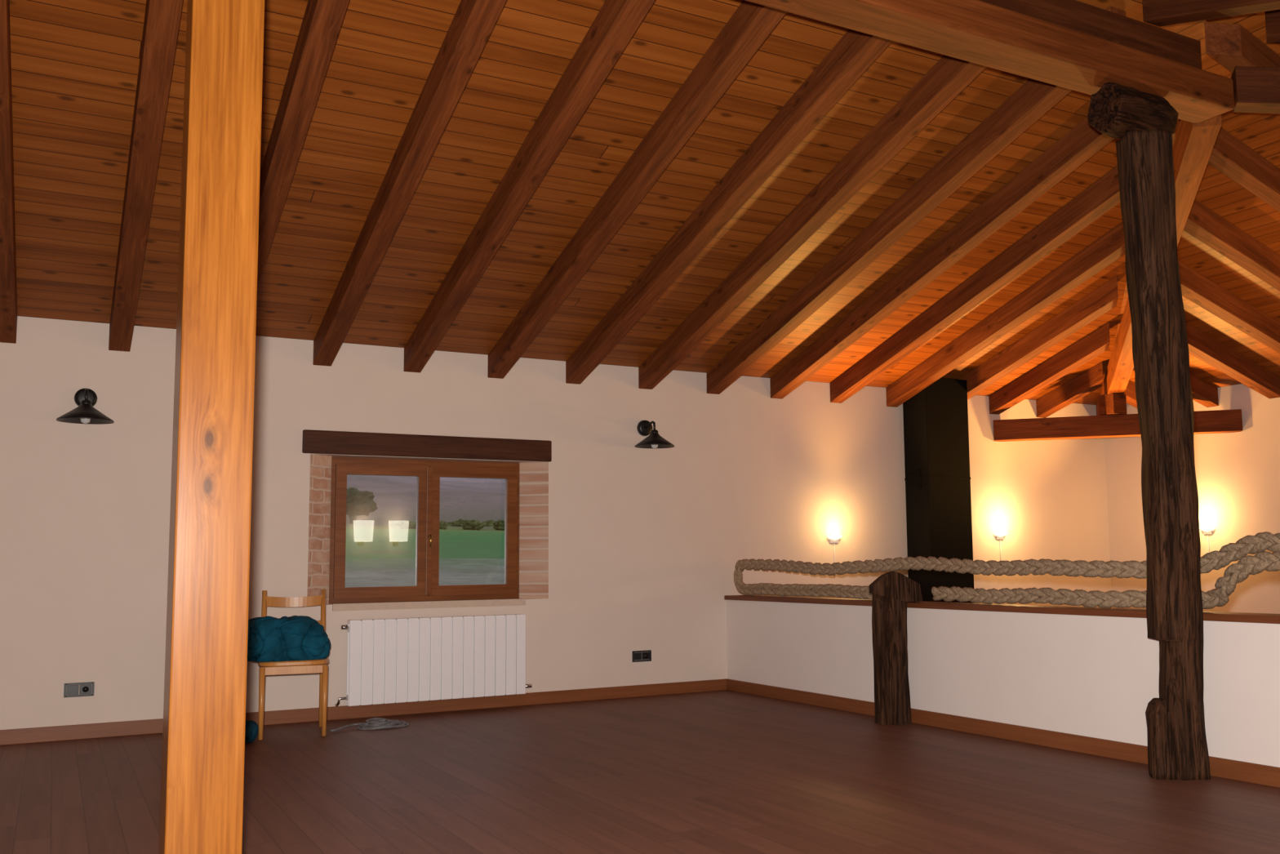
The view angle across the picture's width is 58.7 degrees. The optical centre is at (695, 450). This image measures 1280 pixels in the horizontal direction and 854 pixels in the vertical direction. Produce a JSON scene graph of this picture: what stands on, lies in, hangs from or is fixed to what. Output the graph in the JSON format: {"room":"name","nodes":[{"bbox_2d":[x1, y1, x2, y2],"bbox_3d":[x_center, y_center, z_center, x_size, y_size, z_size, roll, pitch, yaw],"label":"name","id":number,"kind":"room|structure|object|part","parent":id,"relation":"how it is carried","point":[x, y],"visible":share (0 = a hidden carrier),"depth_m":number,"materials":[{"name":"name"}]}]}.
{"room":"attic room","nodes":[
{"label":"attic room","id":0,"kind":"room"},
{"bbox_2d":[0,315,1112,729],"bbox_3d":[-1.840,0.627,8.561,14.610,2.704,0.360,3,-6,-29],"label":"wall","id":1,"kind":"structure","parent":0,"point":[646,545],"depth_m":8.72,"materials":[{"name":"paint"}]},
{"bbox_2d":[63,681,94,697],"bbox_3d":[-3.862,1.499,7.107,0.166,0.086,0.011,3,-6,-29],"label":"wall socket","id":2,"kind":"object","parent":1,"relation":"attached to","point":[73,690],"visible":1,"depth_m":7.10,"materials":[{"name":"plastic"}]},
{"bbox_2d":[56,388,114,424],"bbox_3d":[-3.829,-0.290,7.126,0.320,0.249,0.339,3,-6,-29],"label":"wall lamp","id":3,"kind":"object","parent":1,"relation":"attached to","point":[86,399],"visible":1,"depth_m":7.10,"materials":[{"name":"black metal"}]},
{"bbox_3d":[-3.823,-0.236,7.112,0.320,0.107,0.320,3,-6,-29],"label":"lamp shade","id":4,"kind":"part","parent":3,"relation":"part of","materials":[{"name":"black metal"}]},
{"bbox_3d":[-3.823,-0.215,7.110,0.060,0.098,0.060,3,-6,-29],"label":"bulb","id":5,"kind":"part","parent":3,"relation":"part of","materials":[{"name":"white glass"}]},
{"bbox_3d":[-3.860,-0.342,7.185,0.017,0.089,0.160,3,-6,-29],"label":"arm","id":6,"kind":"part","parent":3,"relation":"part of","materials":[{"name":"black metal"}]},
{"bbox_2d":[306,453,331,604],"bbox_3d":[-2.702,0.567,8.076,0.170,1.050,0.364,3,-6,-29],"label":"trim","id":7,"kind":"structure","parent":1,"relation":"attached to","point":[320,482],"depth_m":7.97,"materials":[{"name":"brick"}]},
{"bbox_2d":[0,679,726,745],"bbox_3d":[-3.922,1.755,7.044,9.584,0.090,0.016,3,-6,-29],"label":"baseboard","id":8,"kind":"structure","parent":1,"relation":"attached to","point":[56,733],"depth_m":8.01,"materials":[{"name":"brown wood"}]},
{"bbox_2d":[328,456,519,603],"bbox_3d":[-1.978,0.590,8.412,1.420,1.043,0.149,3,-6,-29],"label":"window","id":9,"kind":"structure","parent":1,"relation":"in","point":[428,473],"depth_m":8.38,"materials":[{"name":"brown wood"}]},
{"bbox_3d":[-2.286,0.585,8.255,0.671,0.958,0.060,3,-6,-29],"label":"sash","id":10,"kind":"part","parent":9,"relation":"part of","materials":[{"name":"brown wood"}]},
{"bbox_3d":[-1.956,0.666,8.356,0.018,0.090,0.044,3,-6,-29],"label":"handle","id":11,"kind":"part","parent":9,"relation":"part of","materials":[{"name":"gold metal"}]},
{"bbox_3d":[-1.690,0.611,8.590,0.681,0.958,0.060,3,-6,-29],"label":"sash","id":12,"kind":"part","parent":9,"relation":"part of","materials":[{"name":"brown wood"}]},
{"bbox_2d":[302,429,551,462],"bbox_3d":[-1.958,-0.022,8.402,1.850,0.163,0.153,3,-6,-29],"label":"lintel","id":13,"kind":"object","parent":1,"relation":"attached to","point":[314,442],"visible":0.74,"depth_m":8.30,"materials":[{"name":"brown wood"}]},
{"bbox_2d":[328,598,525,611],"bbox_3d":[-2.006,1.140,8.418,1.420,0.049,0.410,3,-6,-29],"label":"trim","id":14,"kind":"structure","parent":1,"relation":"attached to","point":[496,602],"depth_m":8.23,"materials":[{"name":"paint"}]},
{"bbox_2d":[334,613,532,706],"bbox_3d":[-1.856,1.499,8.171,1.414,0.591,0.136,3,-6,-29],"label":"radiator","id":15,"kind":"object","parent":1,"relation":"attached to","point":[418,659],"visible":1,"depth_m":8.09,"materials":[{"name":"white metal"}]},
{"bbox_2d":[518,462,548,598],"bbox_3d":[-1.308,0.627,8.860,0.190,1.050,0.364,3,-6,-29],"label":"trim","id":16,"kind":"structure","parent":1,"relation":"attached to","point":[533,476],"depth_m":8.76,"materials":[{"name":"brick"}]},
{"bbox_2d":[631,649,651,662],"bbox_3d":[-0.430,1.640,9.037,0.166,0.086,0.011,3,-6,-29],"label":"wall socket","id":17,"kind":"object","parent":1,"relation":"attached to","point":[644,655],"visible":1,"depth_m":9.04,"materials":[{"name":"plastic"}]},
{"bbox_2d":[634,420,674,448],"bbox_3d":[-0.336,-0.137,9.090,0.320,0.249,0.339,3,-6,-29],"label":"wall lamp","id":18,"kind":"object","parent":1,"relation":"attached to","point":[654,440],"visible":1,"depth_m":9.08,"materials":[{"name":"black metal"}]},
{"bbox_3d":[-0.367,-0.189,9.149,0.017,0.089,0.160,3,-6,-29],"label":"arm","id":19,"kind":"part","parent":18,"relation":"part of","materials":[{"name":"black metal"}]},
{"bbox_3d":[-0.331,-0.083,9.076,0.320,0.107,0.320,3,-6,-29],"label":"lamp shade","id":20,"kind":"part","parent":18,"relation":"part of","materials":[{"name":"black metal"}]},
{"bbox_3d":[-0.330,-0.062,9.074,0.060,0.098,0.060,3,-6,-29],"label":"bulb","id":21,"kind":"part","parent":18,"relation":"part of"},
{"bbox_2d":[827,528,842,575],"bbox_3d":[1.245,0.901,10.025,0.146,0.415,0.080,3,-6,-29],"label":"wall sconce","id":22,"kind":"object","parent":1,"relation":"attached to","point":[833,538],"visible":1,"depth_m":10.04,"materials":[{"name":"white ceramic"}]},
{"bbox_3d":[1.227,0.782,10.067,0.090,0.080,0.013,3,-6,-29],"label":"plate","id":23,"kind":"part","parent":22,"relation":"part of","materials":[{"name":"white ceramic"}]},
{"bbox_3d":[1.245,0.771,10.035,0.146,0.036,0.073,3,-6,-29],"label":"lamp shade","id":24,"kind":"part","parent":22,"relation":"part of","materials":[{"name":"white glass"}]},
{"bbox_2d":[994,526,1007,555],"bbox_3d":[2.978,0.947,11.003,0.146,0.415,0.080,3,-6,-29],"label":"wall sconce","id":25,"kind":"object","parent":1,"relation":"attached to","point":[999,535],"visible":0.98,"depth_m":11.01,"materials":[{"name":"white ceramic"}]},
{"bbox_3d":[2.960,0.828,11.044,0.090,0.080,0.013,3,-6,-29],"label":"plate","id":26,"kind":"part","parent":25,"relation":"part of","materials":[{"name":"white ceramic"}]},
{"bbox_3d":[2.978,0.817,11.013,0.146,0.036,0.073,3,-6,-29],"label":"lamp shade","id":27,"kind":"part","parent":25,"relation":"part of","materials":[{"name":"white glass"}]},
{"bbox_2d":[0,689,1279,853],"bbox_3d":[0.268,1.516,4.375,14.250,0.060,8.800,3,-6,-29],"label":"floor","id":28,"kind":"structure","parent":0,"point":[725,771],"depth_m":5.21,"materials":[{"name":"laminate"}]},
{"bbox_2d":[158,0,264,853],"bbox_3d":[-1.506,-0.293,3.554,0.212,3.421,0.190,3,-6,-29],"label":"post","id":29,"kind":"object","parent":28,"relation":"on","point":[204,726],"visible":1,"depth_m":3.45,"materials":[{"name":"brown wood"}]},
{"bbox_2d":[244,720,258,742],"bbox_3d":[-2.766,1.702,6.878,0.207,0.136,0.225,4,-7,-41],"label":"cushion","id":30,"kind":"object","parent":28,"relation":"on","point":[251,726],"visible":0.33,"depth_m":6.83,"materials":[{"name":"teal fabric"}]},
{"bbox_2d":[257,589,328,739],"bbox_3d":[-2.589,1.357,7.302,0.426,0.903,0.508,1,-6,-20],"label":"wooden chair","id":31,"kind":"object","parent":28,"relation":"on","point":[319,665],"visible":0.64,"depth_m":7.12,"materials":[{"name":"brown wood"}]},
{"bbox_3d":[-2.678,1.562,6.996,0.038,0.435,0.038,3,-6,-29],"label":"leg","id":32,"kind":"part","parent":31,"relation":"part of","materials":[{"name":"brown wood"}]},
{"bbox_3d":[-2.833,1.372,7.425,0.035,0.903,0.087,1,-6,-20],"label":"leg","id":33,"kind":"part","parent":31,"relation":"part of","materials":[{"name":"brown wood"}]},
{"bbox_2d":[247,615,330,662],"bbox_3d":[-2.611,1.193,7.253,0.541,0.278,0.420,2,-6,-24],"label":"cushion","id":34,"kind":"object","parent":31,"relation":"on","point":[294,637],"visible":0.93,"depth_m":7.08,"materials":[{"name":"teal fabric"}]},
{"bbox_3d":[-2.580,1.352,7.279,0.426,0.033,0.447,1,-6,-20],"label":"seat","id":35,"kind":"part","parent":31,"relation":"part of","materials":[{"name":"brown wood"}]},
{"bbox_3d":[-2.674,1.005,7.554,0.370,0.077,0.046,1,-6,-20],"label":"backrest","id":36,"kind":"part","parent":31,"relation":"part of","materials":[{"name":"brown wood"}]},
{"bbox_3d":[-2.486,1.381,7.554,0.035,0.903,0.087,1,-6,-20],"label":"leg","id":37,"kind":"part","parent":31,"relation":"part of","materials":[{"name":"brown wood"}]},
{"bbox_3d":[-2.331,1.571,7.124,0.038,0.435,0.038,3,-6,-29],"label":"leg","id":38,"kind":"part","parent":31,"relation":"part of","materials":[{"name":"brown wood"}]},
{"bbox_2d":[329,717,408,732],"bbox_3d":[-2.103,1.792,7.379,0.312,0.044,0.463,-3,-6,22],"label":"coiled cable","id":39,"kind":"object","parent":28,"relation":"on","point":[377,722],"visible":1,"depth_m":7.40,"materials":[{"name":"grey plastic"}]},
{"bbox_2d":[868,570,922,724],"bbox_3d":[1.314,1.284,7.441,0.320,0.982,0.228,-1,-6,0],"label":"post","id":40,"kind":"object","parent":28,"relation":"on","point":[891,592],"visible":1,"depth_m":7.35,"materials":[{"name":"brown wood"}]},
{"bbox_2d":[902,377,974,603],"bbox_3d":[2.222,0.700,10.371,0.512,2.700,0.326,3,-6,-29],"label":"chimney","id":41,"kind":"object","parent":28,"relation":"on","point":[937,478],"visible":0.55,"depth_m":10.28,"materials":[{"name":"black paint"}]},
{"bbox_2d":[1115,128,1210,780],"bbox_3d":[2.307,-0.010,5.603,0.304,3.170,0.247,-1,-6,0],"label":"log post","id":42,"kind":"object","parent":28,"relation":"on","point":[1177,744],"visible":1,"depth_m":5.52,"materials":[{"name":"brown wood"}]},
{"bbox_2d":[1087,81,1178,138],"bbox_3d":[2.254,-1.710,5.820,0.485,0.248,0.243,3,-6,-29],"label":"capital","id":43,"kind":"object","parent":42,"relation":"on","point":[1115,110],"visible":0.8,"depth_m":5.71,"materials":[{"name":"brown wood"}]},
{"bbox_2d":[745,0,1235,123],"bbox_3d":[-1.576,-2.087,3.699,10.100,0.170,0.240,3,-6,-29],"label":"ridge beam","id":44,"kind":"structure","parent":43,"relation":"on","point":[978,32],"depth_m":5.38,"materials":[{"name":"brown wood"}]},
{"bbox_2d":[979,0,1201,69],"bbox_3d":[-1.653,-2.276,3.687,9.940,0.203,0.120,3,-6,-29],"label":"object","id":45,"kind":"structure","parent":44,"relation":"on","point":[1075,15],"depth_m":5.73,"materials":[{"name":"brown wood"}]},
{"bbox_2d":[9,0,1279,404],"bbox_3d":[0.098,-1.836,4.633,14.550,1.377,8.800,3,-6,-29],"label":"ceiling","id":46,"kind":"structure","parent":0,"point":[75,64],"depth_m":6.69,"materials":[{"name":"brown wood"}]},
{"bbox_2d":[0,0,17,343],"bbox_3d":[-3.269,-1.604,5.295,0.125,1.479,4.296,3,-6,-29],"label":"rafter","id":47,"kind":"object","parent":46,"relation":"attached to","point":[8,291],"visible":1,"depth_m":5.80,"materials":[{"name":"brown wood"}]},
{"bbox_2d":[108,0,182,351],"bbox_3d":[-2.711,-1.580,5.608,0.125,1.479,4.296,3,-6,-29],"label":"rafter","id":48,"kind":"object","parent":46,"relation":"attached to","point":[162,17],"visible":1,"depth_m":5.66,"materials":[{"name":"brown wood"}]},
{"bbox_2d":[257,0,349,287],"bbox_3d":[-2.154,-1.555,5.922,0.125,1.479,4.296,3,-6,-29],"label":"rafter","id":49,"kind":"object","parent":46,"relation":"attached to","point":[322,20],"visible":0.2,"depth_m":5.53,"materials":[{"name":"brown wood"}]},
{"bbox_2d":[312,0,506,366],"bbox_3d":[-1.596,-1.531,6.235,0.125,1.479,4.296,3,-6,-29],"label":"rafter","id":50,"kind":"object","parent":46,"relation":"attached to","point":[473,21],"visible":1,"depth_m":6.05,"materials":[{"name":"brown wood"}]},
{"bbox_2d":[404,0,654,372],"bbox_3d":[-1.039,-1.506,6.549,0.125,1.479,4.296,3,-6,-29],"label":"rafter","id":51,"kind":"object","parent":46,"relation":"attached to","point":[616,22],"visible":1,"depth_m":6.26,"materials":[{"name":"brown wood"}]},
{"bbox_2d":[487,0,786,378],"bbox_3d":[-0.481,-1.482,6.862,0.125,1.479,4.296,3,-6,-29],"label":"rafter","id":52,"kind":"object","parent":46,"relation":"attached to","point":[751,24],"visible":1,"depth_m":6.48,"materials":[{"name":"brown wood"}]},
{"bbox_2d":[565,28,892,384],"bbox_3d":[0.076,-1.458,7.176,0.125,1.479,4.296,3,-6,-29],"label":"rafter","id":53,"kind":"object","parent":46,"relation":"attached to","point":[853,54],"visible":1,"depth_m":6.82,"materials":[{"name":"brown wood"}]},
{"bbox_2d":[638,54,986,389],"bbox_3d":[0.633,-1.433,7.489,0.125,1.479,4.296,3,-6,-29],"label":"rafter","id":54,"kind":"object","parent":46,"relation":"attached to","point":[949,76],"visible":0.74,"depth_m":7.16,"materials":[{"name":"brown wood"}]},
{"bbox_2d":[706,5,1125,394],"bbox_3d":[1.191,-1.409,7.803,0.125,1.479,4.296,3,-6,-29],"label":"rafter","id":55,"kind":"object","parent":46,"relation":"attached to","point":[1033,99],"visible":0.76,"depth_m":7.47,"materials":[{"name":"brown wood"}]},
{"bbox_2d":[769,116,1114,399],"bbox_3d":[1.689,-1.336,8.218,0.125,1.404,4.051,3,-6,-29],"label":"rafter","id":56,"kind":"object","parent":46,"relation":"attached to","point":[1083,140],"visible":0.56,"depth_m":7.97,"materials":[{"name":"brown wood"}]},
{"bbox_2d":[830,165,1119,403],"bbox_3d":[2.090,-1.185,8.799,0.125,1.209,3.411,3,-6,-29],"label":"rafter","id":57,"kind":"object","parent":46,"relation":"attached to","point":[1104,194],"visible":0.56,"depth_m":8.54,"materials":[{"name":"brown wood"}]},
{"bbox_2d":[885,222,1124,407],"bbox_3d":[2.491,-1.035,9.380,0.125,1.015,2.771,3,-6,-29],"label":"rafter","id":58,"kind":"object","parent":46,"relation":"attached to","point":[1110,246],"visible":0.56,"depth_m":9.17,"materials":[{"name":"brown wood"}]},
{"bbox_2d":[958,275,1118,399],"bbox_3d":[2.893,-0.884,9.961,0.125,0.820,2.131,3,-6,-29],"label":"rafter","id":59,"kind":"object","parent":46,"relation":"attached to","point":[1103,299],"visible":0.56,"depth_m":9.71,"materials":[{"name":"brown wood"}]},
{"bbox_2d":[988,322,1110,414],"bbox_3d":[3.295,-0.734,10.542,0.125,0.626,1.492,3,-6,-29],"label":"rafter","id":60,"kind":"object","parent":46,"relation":"attached to","point":[1097,342],"visible":1,"depth_m":10.47,"materials":[{"name":"brown wood"}]},
{"bbox_2d":[1035,361,1102,417],"bbox_3d":[3.696,-0.583,11.124,0.125,0.431,0.851,3,-6,-29],"label":"rafter","id":61,"kind":"object","parent":46,"relation":"attached to","point":[1091,380],"visible":1,"depth_m":11.09,"materials":[{"name":"brown wood"}]},
{"bbox_2d":[1124,380,1137,408],"bbox_3d":[4.342,-0.542,11.220,0.597,0.354,0.125,3,-6,-29],"label":"rafter","id":62,"kind":"object","parent":46,"relation":"attached to","point":[1130,392],"visible":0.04,"depth_m":11.12,"materials":[{"name":"brown wood"}]},
{"bbox_2d":[1096,114,1222,415],"bbox_3d":[3.539,-1.132,9.055,0.150,1.253,5.885,-2,-6,14],"label":"beam","id":63,"kind":"structure","parent":46,"relation":"attached to","point":[1193,144],"depth_m":6.91,"materials":[{"name":"brown wood"}]},
{"bbox_2d":[1189,372,1218,407],"bbox_3d":[4.377,-0.710,10.518,1.237,0.548,0.125,3,-6,-29],"label":"rafter","id":64,"kind":"object","parent":46,"relation":"attached to","point":[1204,393],"visible":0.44,"depth_m":10.67,"materials":[{"name":"brown wood"}]},
{"bbox_2d":[1142,0,1279,26],"bbox_3d":[3.399,-1.821,3.908,0.125,1.479,4.296,3,-6,-29],"label":"rafter","id":65,"kind":"object","parent":46,"relation":"attached to","point":[1159,13],"visible":1,"depth_m":5.55,"materials":[{"name":"brown wood"}]},
{"bbox_2d":[1174,118,1279,212],"bbox_3d":[4.514,-1.381,7.712,3.797,1.326,0.125,3,-6,-29],"label":"rafter","id":66,"kind":"object","parent":46,"relation":"attached to","point":[1229,155],"visible":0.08,"depth_m":7.11,"materials":[{"name":"brown wood"}]},
{"bbox_2d":[1177,260,1279,353],"bbox_3d":[4.445,-1.046,9.115,2.518,0.938,0.125,3,-6,-29],"label":"rafter","id":67,"kind":"object","parent":46,"relation":"attached to","point":[1196,287],"visible":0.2,"depth_m":8.94,"materials":[{"name":"brown wood"}]},
{"bbox_2d":[1183,199,1279,291],"bbox_3d":[4.480,-1.213,8.414,3.157,1.132,0.125,3,-6,-29],"label":"rafter","id":68,"kind":"object","parent":46,"relation":"attached to","point":[1202,223],"visible":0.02,"depth_m":8.01,"materials":[{"name":"brown wood"}]},
{"bbox_2d":[1186,323,1279,398],"bbox_3d":[4.411,-0.878,9.817,1.877,0.743,0.125,3,-6,-29],"label":"rafter","id":69,"kind":"object","parent":46,"relation":"attached to","point":[1202,346],"visible":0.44,"depth_m":9.91,"materials":[{"name":"brown wood"}]},
{"bbox_2d":[1204,22,1279,72],"bbox_3d":[4.636,-1.514,7.056,4.237,1.460,0.125,3,-6,-29],"label":"rafter","id":70,"kind":"object","parent":46,"relation":"attached to","point":[1231,45],"visible":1,"depth_m":6.12,"materials":[{"name":"brown wood"}]},
{"bbox_2d":[1231,66,1279,113],"bbox_3d":[5.712,-1.558,5.223,5.864,1.213,0.150,-2,-6,17],"label":"beam","id":71,"kind":"structure","parent":46,"relation":"attached to","point":[1255,89],"depth_m":6.02,"materials":[{"name":"brown wood"}]},
{"bbox_2d":[1264,8,1279,43],"bbox_3d":[4.017,-1.771,4.112,0.125,1.404,4.052,3,-6,-29],"label":"rafter","id":72,"kind":"object","parent":46,"relation":"attached to","point":[1272,18],"visible":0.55,"depth_m":5.86,"materials":[{"name":"brown wood"}]},
{"bbox_2d":[726,600,1279,767],"bbox_3d":[2.489,1.215,5.665,0.160,0.740,8.800,3,-6,-29],"label":"wall","id":73,"kind":"structure","parent":0,"point":[1091,676],"depth_m":6.53,"materials":[{"name":"paint"}]},
{"bbox_2d":[724,595,1279,623],"bbox_3d":[2.484,0.830,5.704,0.200,0.035,8.800,3,-6,-29],"label":"trim","id":74,"kind":"structure","parent":73,"relation":"on","point":[1267,618],"depth_m":6.55,"materials":[{"name":"brown wood"}]},
{"bbox_2d":[733,531,1279,599],"bbox_3d":[1.812,0.750,6.983,0.161,0.386,5.883,3,-7,-30],"label":"rope","id":75,"kind":"object","parent":74,"relation":"on","point":[1261,541],"visible":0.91,"depth_m":7.15,"materials":[{"name":"beige fabric"}]},
{"bbox_2d":[930,551,1279,608],"bbox_3d":[2.385,0.682,5.891,0.236,0.295,3.418,2,-6,-26],"label":"rope","id":76,"kind":"object","parent":74,"relation":"on","point":[1235,573],"visible":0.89,"depth_m":6.16,"materials":[{"name":"beige fabric"}]},
{"bbox_2d":[726,678,1279,787],"bbox_3d":[2.416,1.535,5.590,0.016,0.090,8.800,3,-6,-29],"label":"baseboard","id":77,"kind":"structure","parent":73,"relation":"attached to","point":[1264,775],"depth_m":6.53,"materials":[{"name":"brown wood"}]},
{"bbox_2d":[1104,383,1279,613],"bbox_3d":[6.615,0.479,8.083,0.360,2.704,8.800,3,-6,-29],"label":"wall","id":78,"kind":"structure","parent":0,"point":[1237,473],"depth_m":10.64,"materials":[{"name":"paint"}]},
{"bbox_2d":[993,408,1242,441],"bbox_3d":[3.989,-0.230,10.833,2.220,0.200,0.161,-2,-6,16],"label":"tie beam","id":79,"kind":"structure","parent":78,"relation":"attached to","point":[1219,421],"depth_m":10.82,"materials":[{"name":"brown wood"}]},
{"bbox_2d":[1097,392,1126,415],"bbox_3d":[3.979,-0.433,10.841,0.180,0.195,0.180,3,-6,-29],"label":"post","id":80,"kind":"object","parent":79,"relation":"on","point":[1113,403],"visible":0.87,"depth_m":10.78,"materials":[{"name":"brown wood"}]},
{"bbox_2d":[1199,520,1213,551],"bbox_3d":[4.838,0.881,10.761,0.080,0.415,0.146,3,-6,-29],"label":"wall sconce","id":81,"kind":"object","parent":78,"relation":"attached to","point":[1207,530],"visible":0.98,"depth_m":10.77,"materials":[{"name":"white ceramic"}]},
{"bbox_3d":[4.833,0.751,10.772,0.073,0.036,0.146,3,-6,-29],"label":"lamp shade","id":82,"kind":"part","parent":81,"relation":"part of","materials":[{"name":"white glass"}]},
{"bbox_3d":[4.866,0.760,10.790,0.013,0.080,0.090,3,-6,-29],"label":"plate","id":83,"kind":"part","parent":81,"relation":"part of","materials":[{"name":"white ceramic"}]},
{"label":"outside","id":84,"kind":"structure","parent":0,"visible":0},
{"bbox_2d":[345,474,505,586],"bbox_3d":[63.037,6.071,213.100,389.200,29.526,290.000,3,-6,-29],"label":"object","id":85,"kind":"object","parent":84,"point":[378,553],"depth_m":54.98,"materials":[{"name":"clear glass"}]},
{"bbox_2d":[346,487,377,523],"bbox_3d":[-28.685,5.513,94.358,4.392,4.842,3.609,3,-6,-29],"label":"tree","id":86,"kind":"object","parent":85,"relation":"on","point":[358,503],"visible":0.69,"depth_m":93.53,"materials":[{"name":"green plant"}]},
{"bbox_2d":[389,521,402,525],"bbox_3d":[-25.104,7.212,96.073,1.753,2.309,1.307,3,-6,-29],"label":"tree","id":87,"kind":"object","parent":85,"relation":"on","point":[399,523],"visible":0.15,"depth_m":95.85,"materials":[{"name":"green plant"}]},
{"bbox_2d":[400,520,416,528],"bbox_3d":[-22.366,6.514,88.437,1.397,2.125,1.253,3,-6,-29],"label":"tree","id":88,"kind":"object","parent":85,"relation":"on","point":[408,524],"visible":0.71,"depth_m":88.15,"materials":[{"name":"green plant"}]},
{"bbox_2d":[439,520,448,528],"bbox_3d":[-20.510,6.703,90.668,1.553,2.145,1.128,3,-6,-29],"label":"tree","id":89,"kind":"object","parent":85,"relation":"on","point":[442,525],"visible":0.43,"depth_m":90.48,"materials":[{"name":"green plant"}]},
{"bbox_2d":[447,518,462,526],"bbox_3d":[-20.913,7.336,99.632,2.148,2.667,1.725,3,-6,-29],"label":"tree","id":90,"kind":"object","parent":85,"relation":"on","point":[456,523],"visible":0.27,"depth_m":99.13,"materials":[{"name":"green plant"}]},
{"bbox_2d":[461,519,484,529],"bbox_3d":[-18.132,6.752,92.038,1.820,2.262,1.467,3,-6,-29],"label":"bush","id":91,"kind":"object","parent":85,"relation":"on","point":[473,524],"visible":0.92,"depth_m":91.68,"materials":[{"name":"green plant"}]},
{"bbox_2d":[482,520,494,526],"bbox_3d":[-18.578,7.488,100.906,1.947,2.559,1.756,3,-6,-29],"label":"tree","id":92,"kind":"object","parent":85,"relation":"on","point":[487,523],"visible":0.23,"depth_m":100.59,"materials":[{"name":"green plant"}]},
{"bbox_2d":[492,519,504,530],"bbox_3d":[-15.771,6.834,93.288,1.852,2.290,1.526,3,-6,-29],"label":"tree","id":93,"kind":"object","parent":85,"relation":"on","point":[500,525],"visible":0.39,"depth_m":92.80,"materials":[{"name":"green plant"}]}
]}

